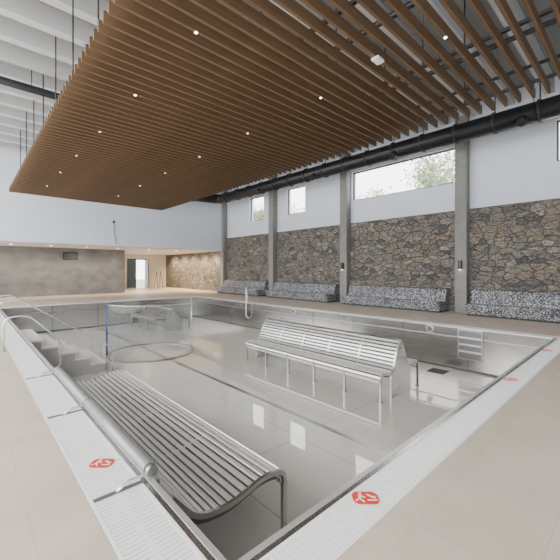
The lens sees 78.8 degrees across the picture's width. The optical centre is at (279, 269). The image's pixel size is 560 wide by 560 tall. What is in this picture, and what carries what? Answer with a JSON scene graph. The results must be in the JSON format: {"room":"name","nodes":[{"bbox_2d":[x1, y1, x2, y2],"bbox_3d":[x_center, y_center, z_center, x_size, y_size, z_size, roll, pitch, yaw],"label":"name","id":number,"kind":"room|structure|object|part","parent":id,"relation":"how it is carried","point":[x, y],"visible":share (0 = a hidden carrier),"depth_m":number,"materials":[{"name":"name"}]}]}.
{"room":"indoor swimming pool","nodes":[
{"label":"indoor swimming pool","id":0,"kind":"room"},
{"bbox_2d":[0,246,124,297],"bbox_3d":[-15.979,0.100,19.749,13.300,3.000,0.300,0,0,-43],"label":"wall","id":1,"kind":"structure","parent":0,"point":[25,271],"depth_m":21.44,"materials":[{"name":"grey concrete"}]},
{"bbox_2d":[63,252,77,259],"bbox_3d":[-13.426,-0.900,21.849,0.800,0.500,0.075,0,0,-43],"label":"air vent","id":2,"kind":"object","parent":1,"relation":"in","point":[66,255],"visible":1,"depth_m":21.83,"materials":[{"name":"grey metal"}]},
{"bbox_2d":[0,241,215,254],"bbox_3d":[-14.427,-1.475,22.270,19.000,0.150,9.700,0,0,-43],"label":"ceiling","id":3,"kind":"structure","parent":0,"point":[128,250],"depth_m":22.20,"materials":[{"name":"white paint"}]},
{"bbox_2d":[0,148,221,250],"bbox_3d":[-11.036,-3.825,18.595,19.000,4.850,0.300,0,0,-43],"label":"wall","id":4,"kind":"structure","parent":0,"point":[194,225],"depth_m":19.09,"materials":[{"name":"white paint"}]},
{"bbox_2d":[125,254,165,287],"bbox_3d":[-12.930,0.100,30.454,5.700,3.000,0.300,0,0,-43],"label":"wall","id":5,"kind":"structure","parent":0,"point":[157,263],"depth_m":31.49,"materials":[{"name":"white paint"}]},
{"bbox_2d":[127,259,148,287],"bbox_3d":[-12.535,0.300,30.173,1.700,2.600,0.850,0,0,-43],"label":"door","id":6,"kind":"structure","parent":5,"relation":"in","point":[131,263],"depth_m":30.24,"materials":[{"name":"silver metal"}]},
{"bbox_2d":[0,287,559,559],"bbox_3d":[-5.509,1.750,12.606,19.000,0.300,36.000,0,0,-43],"label":"floor","id":7,"kind":"structure","parent":0,"point":[496,496],"depth_m":2.51,"materials":[{"name":"beige tile"}]},
{"bbox_2d":[1,315,60,368],"bbox_3d":[-5.086,1.539,7.009,1.001,1.254,0.090,0,0,-43],"label":"grab rail","id":8,"kind":"object","parent":7,"relation":"on","point":[6,319],"visible":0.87,"depth_m":6.99,"materials":[{"name":"silver metal"}]},
{"bbox_2d":[154,271,163,288],"bbox_3d":[-10.427,0.850,29.290,0.564,1.516,0.855,0,0,-43],"label":"step ladder","id":9,"kind":"object","parent":7,"relation":"on","point":[156,271],"visible":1,"depth_m":29.21,"materials":[{"name":"brown wood"}]},
{"bbox_2d":[220,191,226,286],"bbox_3d":[-4.118,-2.075,24.775,0.310,7.350,0.420,0,0,-43],"label":"concrete column","id":10,"kind":"structure","parent":7,"relation":"on","point":[223,254],"depth_m":24.60,"materials":[{"name":"grey concrete"}]},
{"bbox_2d":[216,280,268,295],"bbox_3d":[-2.579,1.155,22.555,1.058,0.890,4.550,0,0,-43],"label":"bench","id":11,"kind":"object","parent":7,"relation":"on","point":[254,288],"visible":0.93,"depth_m":22.02,"materials":[{"name":"stone"}]},
{"bbox_3d":[-2.737,1.356,22.410,0.628,0.368,4.550,0,0,-43],"label":"seat","id":12,"kind":"part","parent":11,"relation":"part of","materials":[{"name":"stone"}]},
{"bbox_2d":[245,287,248,317],"bbox_3d":[-1.656,1.604,16.992,0.181,1.527,0.866,0,0,-8],"label":"rail","id":13,"kind":"object","parent":7,"relation":"on","point":[245,287],"visible":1,"depth_m":16.57,"materials":[{"name":"silver metal"}]},
{"bbox_2d":[269,175,276,289],"bbox_3d":[-0.456,-2.075,20.806,0.310,7.350,0.420,0,0,-43],"label":"concrete column","id":14,"kind":"structure","parent":7,"relation":"on","point":[272,194],"depth_m":20.64,"materials":[{"name":"grey concrete"}]},
{"bbox_2d":[0,296,559,559],"bbox_3d":[-2.685,2.224,11.109,9.880,1.253,17.630,0,0,-43],"label":"swimming pool","id":15,"kind":"object","parent":7,"relation":"in","point":[328,441],"depth_m":6.02,"materials":[{"name":"silver metal"}]},
{"bbox_2d":[0,295,91,351],"bbox_3d":[-7.033,1.748,10.247,2.530,2.104,0.090,0,0,-43],"label":"stair handrail","id":16,"kind":"object","parent":15,"relation":"on","point":[0,295],"visible":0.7,"depth_m":11.05,"materials":[{"name":"silver metal"}]},
{"bbox_2d":[0,297,101,357],"bbox_3d":[-6.287,1.748,9.438,2.530,2.104,0.090,0,0,-43],"label":"stair handrail","id":17,"kind":"object","parent":15,"relation":"on","point":[4,297],"visible":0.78,"depth_m":8.99,"materials":[{"name":"silver metal"}]},
{"bbox_2d":[0,300,113,370],"bbox_3d":[-5.541,1.748,8.630,2.530,2.104,0.090,0,0,-43],"label":"stair handrail","id":18,"kind":"object","parent":15,"relation":"on","point":[7,300],"visible":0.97,"depth_m":8.67,"materials":[{"name":"silver metal"}]},
{"bbox_2d":[20,329,105,377],"bbox_3d":[-6.168,2.260,9.548,1.835,1.080,2.040,0,0,-43],"label":"steps","id":19,"kind":"structure","parent":15,"relation":"on","point":[75,361],"depth_m":8.96,"materials":[{"name":"white tile"}]},
{"bbox_2d":[26,366,160,502],"bbox_3d":[-2.332,1.646,3.835,0.473,0.316,3.660,0,0,-43],"label":"roll","id":20,"kind":"object","parent":15,"relation":"on","point":[137,455],"visible":0.94,"depth_m":3.12,"materials":[{"name":"silver metal"}]},
{"bbox_3d":[-8.537,1.625,17.523,9.250,0.051,0.259,0,0,-43],"label":"overflow grate","id":21,"kind":"part","parent":15,"relation":"part of","materials":[{"name":"white plastic"}]},
{"bbox_2d":[89,459,114,467],"bbox_3d":[-1.472,1.595,2.819,0.180,0.006,0.128,0,0,0],"label":"sign","id":22,"kind":"object","parent":15,"relation":"on","point":[98,463],"visible":1,"depth_m":2.81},
{"bbox_3d":[-6.182,1.625,7.882,0.357,0.051,17.630,0,0,-43],"label":"overflow grate","id":23,"kind":"part","parent":15,"relation":"part of","materials":[{"name":"white plastic"}]},
{"bbox_2d":[105,300,193,362],"bbox_3d":[-4.393,1.890,11.662,2.820,1.820,2.820,0,0,-43],"label":"glass enclosure","id":24,"kind":"object","parent":15,"relation":"on","point":[107,304],"visible":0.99,"depth_m":11.05,"materials":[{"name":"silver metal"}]},
{"bbox_3d":[-5.619,1.940,11.073,0.056,1.720,0.056,0,0,-43],"label":"post","id":25,"kind":"part","parent":24,"relation":"part of","materials":[{"name":"metal"}]},
{"bbox_3d":[-4.752,1.098,10.565,1.974,0.024,0.436,0,0,18],"label":"edge trim","id":26,"kind":"part","parent":24,"relation":"part of","materials":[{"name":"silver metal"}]},
{"bbox_2d":[130,304,190,332],"bbox_3d":[-5.972,2.300,16.941,1.780,0.999,3.040,0,0,-43],"label":"bench","id":27,"kind":"object","parent":15,"relation":"on","point":[169,319],"visible":0.99,"depth_m":16.21,"materials":[{"name":"silver metal"}]},
{"bbox_3d":[-6.975,2.340,18.029,0.880,0.920,0.024,0,0,-43],"label":"panel","id":28,"kind":"part","parent":27,"relation":"part of","materials":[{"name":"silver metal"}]},
{"bbox_3d":[-6.308,2.113,16.631,0.835,0.550,2.940,0,0,-43],"label":"slat seat","id":29,"kind":"part","parent":27,"relation":"part of","materials":[{"name":"silver metal"}]},
{"bbox_3d":[-5.972,2.360,16.941,0.020,0.880,2.840,0,0,-43],"label":"spine panel","id":30,"kind":"part","parent":27,"relation":"part of","materials":[{"name":"silver metal"}]},
{"bbox_3d":[-5.972,1.860,16.941,0.120,0.118,3.020,0,0,-43],"label":"rail","id":31,"kind":"part","parent":27,"relation":"part of","materials":[{"name":"silver metal"}]},
{"bbox_3d":[-4.968,2.340,15.853,0.880,0.920,0.024,0,0,-43],"label":"panel","id":32,"kind":"part","parent":27,"relation":"part of","materials":[{"name":"silver metal"}]},
{"bbox_2d":[74,370,287,528],"bbox_3d":[-2.053,2.288,4.807,1.457,1.023,4.810,0,0,-43],"label":"lounger","id":33,"kind":"object","parent":15,"relation":"on","point":[206,472],"visible":0.73,"depth_m":3.90,"materials":[{"name":"silver metal"}]},
{"bbox_3d":[-3.598,2.014,6.586,1.280,0.437,0.036,0,0,-43],"label":"frame","id":34,"kind":"part","parent":33,"relation":"part of","materials":[{"name":"silver metal"}]},
{"bbox_3d":[-0.404,2.014,3.125,1.280,0.437,0.036,0,0,-43],"label":"frame","id":35,"kind":"part","parent":33,"relation":"part of","materials":[{"name":"silver metal"}]},
{"bbox_3d":[0.039,2.500,3.533,0.110,0.600,0.100,0,0,-43],"label":"leg","id":36,"kind":"part","parent":33,"relation":"part of","materials":[{"name":"silver metal"}]},
{"bbox_2d":[245,318,419,404],"bbox_3d":[1.157,2.186,9.436,1.780,1.229,4.740,0,0,-43],"label":"bench","id":37,"kind":"object","parent":15,"relation":"on","point":[382,362],"visible":1,"depth_m":8.52,"materials":[{"name":"silver metal"}]},
{"bbox_3d":[-1.033,2.560,10.572,0.100,0.480,0.100,0,0,-43],"label":"leg","id":38,"kind":"part","parent":37,"relation":"part of","materials":[{"name":"silver metal"}]},
{"bbox_3d":[-0.423,2.225,11.149,0.880,1.150,0.024,0,0,-43],"label":"panel","id":39,"kind":"part","parent":37,"relation":"part of","materials":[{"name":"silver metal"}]},
{"bbox_3d":[-0.404,2.560,9.890,0.100,0.480,0.100,0,0,-43],"label":"leg","id":40,"kind":"part","parent":37,"relation":"part of","materials":[{"name":"silver metal"}]},
{"bbox_3d":[0.226,2.560,9.208,0.100,0.480,0.100,0,0,-43],"label":"leg","id":41,"kind":"part","parent":37,"relation":"part of","materials":[{"name":"silver metal"}]},
{"bbox_3d":[0.855,2.560,8.526,0.100,0.480,0.100,0,0,-43],"label":"leg","id":42,"kind":"part","parent":37,"relation":"part of","materials":[{"name":"silver metal"}]},
{"bbox_3d":[0.820,1.995,9.124,0.829,0.782,4.640,0,0,-43],"label":"slat seat","id":43,"kind":"part","parent":37,"relation":"part of","materials":[{"name":"silver metal"}]},
{"bbox_3d":[1.157,2.245,9.436,0.020,1.110,4.540,0,0,-43],"label":"spine panel","id":44,"kind":"part","parent":37,"relation":"part of","materials":[{"name":"silver metal"}]},
{"bbox_3d":[1.157,1.630,9.436,0.120,0.118,4.720,0,0,-43],"label":"rail","id":45,"kind":"part","parent":37,"relation":"part of","materials":[{"name":"silver metal"}]},
{"bbox_3d":[1.484,2.560,7.844,0.100,0.480,0.100,0,0,-43],"label":"leg","id":46,"kind":"part","parent":37,"relation":"part of","materials":[{"name":"silver metal"}]},
{"bbox_3d":[2.114,2.560,7.162,0.100,0.480,0.100,0,0,-43],"label":"leg","id":47,"kind":"part","parent":37,"relation":"part of","materials":[{"name":"silver metal"}]},
{"bbox_3d":[2.738,2.225,7.724,0.880,1.150,0.024,0,0,-43],"label":"panel","id":48,"kind":"part","parent":37,"relation":"part of","materials":[{"name":"silver metal"}]},
{"bbox_3d":[1.496,1.994,9.749,0.827,0.784,4.640,0,0,-43],"label":"slat seat","id":49,"kind":"part","parent":37,"relation":"part of","materials":[{"name":"silver metal"}]},
{"bbox_3d":[3.348,2.560,8.301,0.100,0.480,0.100,0,0,-43],"label":"leg","id":50,"kind":"part","parent":37,"relation":"part of","materials":[{"name":"silver metal"}]},
{"bbox_2d":[352,492,378,503],"bbox_3d":[0.598,1.595,2.389,0.180,0.006,0.128,0,0,0],"label":"sign","id":51,"kind":"object","parent":15,"relation":"on","point":[358,497],"visible":1,"depth_m":2.38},
{"bbox_3d":[0.848,1.625,14.369,0.259,0.051,17.630,0,0,-43],"label":"overflow grate","id":52,"kind":"part","parent":15,"relation":"part of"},
{"bbox_3d":[3.229,1.625,4.773,9.250,0.051,0.288,0,0,-43],"label":"overflow grate","id":53,"kind":"part","parent":15,"relation":"part of","materials":[{"name":"white plastic"}]},
{"bbox_2d":[426,325,432,331],"bbox_3d":[4.467,1.750,10.177,0.030,0.200,0.200,0,0,-43],"label":"lamp","id":54,"kind":"object","parent":15,"relation":"attached to","point":[429,328],"visible":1,"depth_m":10.17,"materials":[{"name":"silver metal"}]},
{"bbox_2d":[427,368,448,373],"bbox_3d":[4.378,2.797,9.449,0.450,0.006,0.450,0,0,-43],"label":"floor drain","id":55,"kind":"object","parent":15,"relation":"on","point":[435,370],"visible":1,"depth_m":9.48,"materials":[{"name":"metal"}]},
{"bbox_2d":[457,329,482,362],"bbox_3d":[5.210,2.070,9.353,0.054,0.820,0.640,0,0,-43],"label":"steps","id":56,"kind":"structure","parent":15,"relation":"attached to","point":[469,343],"depth_m":9.34,"materials":[{"name":"silver metal"}]},
{"bbox_2d":[503,378,517,380],"bbox_3d":[3.363,1.595,4.981,0.180,0.006,0.128,0,0,0],"label":"sign","id":57,"kind":"object","parent":15,"relation":"on","point":[507,379],"visible":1,"depth_m":4.96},
{"bbox_2d":[265,282,339,302],"bbox_3d":[1.083,1.155,18.587,1.058,0.890,4.550,0,0,-43],"label":"bench","id":58,"kind":"object","parent":7,"relation":"on","point":[316,292],"visible":1,"depth_m":18.04,"materials":[{"name":"stone"}]},
{"bbox_3d":[0.925,1.356,18.441,0.628,0.368,4.550,0,0,-43],"label":"seat","id":59,"kind":"part","parent":58,"relation":"part of","materials":[{"name":"stone"}]},
{"bbox_2d":[340,152,349,301],"bbox_3d":[3.206,-2.075,16.838,0.310,7.350,0.420,0,0,-43],"label":"concrete column","id":60,"kind":"structure","parent":7,"relation":"on","point":[344,176],"depth_m":16.69,"materials":[{"name":"grey concrete"}]},
{"bbox_2d":[340,285,449,312],"bbox_3d":[4.728,1.155,14.637,1.058,0.890,4.500,0,0,-43],"label":"bench","id":61,"kind":"object","parent":7,"relation":"on","point":[426,299],"visible":0.99,"depth_m":14.14,"materials":[{"name":"stone"}]},
{"bbox_3d":[4.570,1.356,14.491,0.628,0.368,4.500,0,0,-43],"label":"seat","id":62,"kind":"part","parent":61,"relation":"part of","materials":[{"name":"stone"}]},
{"bbox_2d":[455,115,469,312],"bbox_3d":[6.868,-2.075,12.869,0.310,7.350,0.420,0,0,-43],"label":"concrete column","id":63,"kind":"structure","parent":7,"relation":"on","point":[462,150],"depth_m":12.75,"materials":[{"name":"grey concrete"}]},
{"bbox_2d":[458,261,461,269],"bbox_3d":[6.710,-0.181,12.723,0.120,0.338,0.120,0,0,-43],"label":"wall lamp","id":64,"kind":"object","parent":63,"relation":"attached to","point":[459,262],"visible":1,"depth_m":12.68,"materials":[{"name":"metal"}]},
{"bbox_2d":[465,289,559,323],"bbox_3d":[8.492,1.155,10.558,1.058,0.890,4.800,0,0,-43],"label":"bench","id":65,"kind":"object","parent":7,"relation":"on","point":[535,306],"visible":1,"depth_m":11.18,"materials":[{"name":"stone"}]},
{"bbox_3d":[8.334,1.356,10.412,0.628,0.368,4.800,0,0,-43],"label":"seat","id":66,"kind":"part","parent":65,"relation":"part of","materials":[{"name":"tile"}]},
{"bbox_3d":[8.716,1.125,10.764,0.450,0.830,4.800,0,0,-43],"label":"backrest","id":67,"kind":"part","parent":65,"relation":"part of","materials":[{"name":"stone"}]},
{"bbox_2d":[0,0,559,189],"bbox_3d":[-2.118,-6.100,8.931,19.000,0.700,26.000,0,0,-43],"label":"ceiling","id":68,"kind":"structure","parent":0,"point":[29,29],"depth_m":9.13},
{"bbox_2d":[0,70,59,99],"bbox_3d":[-8.392,-5.699,8.652,7.400,1.098,0.300,0,0,-43],"label":"cable tray","id":69,"kind":"object","parent":68,"relation":"hanging from","point":[5,81],"visible":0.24,"depth_m":9.72,"materials":[{"name":"metal"}]},
{"bbox_2d":[9,0,559,209],"bbox_3d":[-2.854,-4.809,10.157,6.820,2.878,18.700,0,0,-43],"label":"ceiling","id":70,"kind":"structure","parent":68,"relation":"attached to","point":[201,94],"depth_m":6.53,"materials":[{"name":"wood"}]},
{"bbox_3d":[-10.890,-4.909,14.308,0.028,2.678,0.032,0,0,-43],"label":"hanger rod","id":71,"kind":"part","parent":70,"relation":"part of","materials":[{"name":"metal"}]},
{"bbox_3d":[-9.601,-4.909,12.912,0.028,2.678,0.032,0,0,-43],"label":"hanger rod","id":72,"kind":"part","parent":70,"relation":"part of","materials":[{"name":"metal"}]},
{"bbox_3d":[-8.313,-4.909,11.515,0.028,2.678,0.032,0,0,-43],"label":"hanger rod","id":73,"kind":"part","parent":70,"relation":"part of","materials":[{"name":"metal"}]},
{"bbox_3d":[-7.024,-4.909,10.119,0.028,2.678,0.032,0,0,-43],"label":"hanger rod","id":74,"kind":"part","parent":70,"relation":"part of","materials":[{"name":"metal"}]},
{"bbox_3d":[-5.736,-4.909,8.723,0.028,2.678,0.032,0,0,-43],"label":"hanger rod","id":75,"kind":"part","parent":70,"relation":"part of","materials":[{"name":"metal"}]},
{"bbox_3d":[-4.447,-4.909,7.326,0.028,2.678,0.032,0,0,-43],"label":"hanger rod","id":76,"kind":"part","parent":70,"relation":"part of","materials":[{"name":"metal"}]},
{"bbox_3d":[-3.159,-4.909,5.930,0.028,2.678,0.032,0,0,-43],"label":"hanger rod","id":77,"kind":"part","parent":70,"relation":"part of","materials":[{"name":"metal"}]},
{"bbox_3d":[-3.582,-3.565,9.485,0.060,0.050,18.700,0,0,-43],"label":"carrier rail","id":78,"kind":"part","parent":70,"relation":"part of","materials":[{"name":"metal"}]},
{"bbox_2d":[371,55,383,64],"bbox_3d":[1.562,-3.349,5.445,0.180,0.039,0.125,0,0,-43],"label":"ceiling sensor","id":79,"kind":"object","parent":70,"relation":"attached to","point":[377,60],"visible":1,"depth_m":5.42,"materials":[{"name":"white plastic"}]},
{"bbox_3d":[2.505,-4.909,5.985,0.028,2.678,0.032,0,0,-43],"label":"hanger rod","id":80,"kind":"part","parent":70,"relation":"part of","materials":[{"name":"metal"}]},
{"bbox_3d":[-2.039,-3.565,10.909,0.060,0.050,18.700,0,0,-43],"label":"carrier rail","id":81,"kind":"part","parent":70,"relation":"part of","materials":[{"name":"metal"}]},
{"bbox_3d":[3.975,-4.909,7.342,0.028,2.678,0.032,0,0,-43],"label":"hanger rod","id":82,"kind":"part","parent":70,"relation":"part of","materials":[{"name":"metal"}]},
{"bbox_3d":[-0.569,-3.565,12.266,0.060,0.050,18.700,0,0,-43],"label":"carrier rail","id":83,"kind":"part","parent":70,"relation":"part of","materials":[{"name":"metal"}]},
{"bbox_2d":[314,0,414,61],"bbox_3d":[-0.880,-5.764,10.686,0.140,0.968,24.900,0,0,-43],"label":"pipe","id":84,"kind":"object","parent":68,"relation":"hanging from","point":[409,5],"visible":0.02,"depth_m":7.14,"materials":[{"name":"black metal"}]},
{"bbox_2d":[192,81,559,202],"bbox_3d":[3.175,-5.277,13.952,2.289,1.943,24.200,0,0,-43],"label":"air duct","id":85,"kind":"object","parent":68,"relation":"hanging from","point":[540,110],"visible":0.85,"depth_m":12.65,"materials":[{"name":"black metal"}]},
{"bbox_2d":[309,173,315,180],"bbox_3d":[1.587,-4.500,16.432,0.392,0.390,0.260,0,0,-43],"label":"outlet","id":86,"kind":"object","parent":85,"relation":"attached to","point":[312,176],"depth_m":16.36,"materials":[{"name":"metal"}]},
{"bbox_2d":[389,151,396,159],"bbox_3d":[4.435,-4.500,13.346,0.392,0.390,0.260,0,0,-43],"label":"outlet","id":87,"kind":"object","parent":85,"relation":"attached to","point":[392,154],"depth_m":13.27,"materials":[{"name":"metal"}]},
{"bbox_2d":[516,114,527,126],"bbox_3d":[7.284,-4.500,10.259,0.392,0.390,0.260,0,0,-43],"label":"outlet","id":88,"kind":"object","parent":85,"relation":"attached to","point":[521,119],"depth_m":10.20,"materials":[{"name":"metal"}]},
{"bbox_2d":[372,17,556,97],"bbox_3d":[1.104,-5.769,12.517,0.120,0.958,24.900,0,0,-43],"label":"pipe","id":89,"kind":"object","parent":68,"relation":"hanging from","point":[553,21],"visible":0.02,"depth_m":7.93,"materials":[{"name":"black metal"}]},
{"bbox_2d":[407,54,559,110],"bbox_3d":[2.280,-5.777,13.602,0.090,0.943,24.900,0,0,-43],"label":"pipe","id":90,"kind":"object","parent":68,"relation":"hanging from","point":[558,55],"visible":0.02,"depth_m":9.26,"materials":[{"name":"black metal"}]},
{"bbox_2d":[166,198,559,310],"bbox_3d":[1.451,-0.350,19.028,0.060,3.900,36.000,0,0,-43],"label":"stone wall","id":91,"kind":"structure","parent":0,"point":[516,246],"depth_m":14.47,"materials":[{"name":"brown stone"}]},
{"bbox_2d":[226,76,559,237],"bbox_3d":[1.601,-2.175,19.167,0.350,8.150,36.000,0,0,-43],"label":"wall","id":92,"kind":"structure","parent":0,"point":[518,164],"depth_m":13.33,"materials":[{"name":"white paint"}]},
{"bbox_2d":[251,196,263,221],"bbox_3d":[-1.427,-4.010,22.427,0.080,1.580,1.500,0,0,-43],"label":"window","id":93,"kind":"structure","parent":92,"relation":"in","point":[260,196],"depth_m":22.91,"materials":[{"name":"white plastic"}]},
{"bbox_2d":[288,185,304,214],"bbox_3d":[1.014,-4.025,19.781,0.080,1.550,1.500,0,0,-43],"label":"window","id":94,"kind":"structure","parent":92,"relation":"in","point":[304,185],"depth_m":20.27,"materials":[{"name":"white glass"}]},
{"bbox_2d":[353,148,454,200],"bbox_3d":[5.320,-4.100,15.115,0.080,1.400,4.900,0,0,-43],"label":"window","id":95,"kind":"structure","parent":92,"relation":"in","point":[452,148],"depth_m":15.18,"materials":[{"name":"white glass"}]},
{"bbox_2d":[557,120,559,160],"bbox_3d":[9.643,-4.175,10.430,0.080,1.350,1.850,0,0,-43],"label":"window","id":96,"kind":"structure","parent":92,"relation":"in","point":[558,121],"depth_m":11.05,"materials":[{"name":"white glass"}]},
{"label":"outside","id":97,"kind":"structure","parent":0,"visible":0},
{"bbox_2d":[136,279,144,287],"bbox_3d":[12.346,1.950,48.812,55.650,0.100,85.000,0,0,-43],"label":"ground","id":98,"kind":"structure","parent":97,"point":[140,283],"depth_m":47.99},
{"bbox_2d":[253,210,263,220],"bbox_3d":[-3.949,-3.050,47.042,6.600,9.900,8.100,0,0,-43],"label":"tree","id":99,"kind":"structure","parent":98,"relation":"on","point":[259,210],"depth_m":43.14,"materials":[{"name":"plant"}]},
{"bbox_2d":[253,202,304,219],"bbox_3d":[-0.157,-2.780,36.907,7.432,9.376,4.853,0,0,4],"label":"tree","id":100,"kind":"object","parent":98,"relation":"on","point":[257,214],"visible":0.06,"depth_m":35.97,"materials":[{"name":"green plant"}]},
{"bbox_2d":[299,181,394,208],"bbox_3d":[7.171,-2.790,29.656,11.038,9.389,5.944,0,0,3],"label":"tree","id":101,"kind":"object","parent":98,"relation":"on","point":[380,190],"visible":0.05,"depth_m":28.79,"materials":[{"name":"green plant"}]},
{"bbox_2d":[394,150,454,188],"bbox_3d":[9.927,-2.810,21.147,5.166,9.423,9.924,0,0,35],"label":"tree","id":102,"kind":"object","parent":98,"relation":"on","point":[426,179],"visible":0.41,"depth_m":19.80,"materials":[{"name":"green plant"}]}
]}

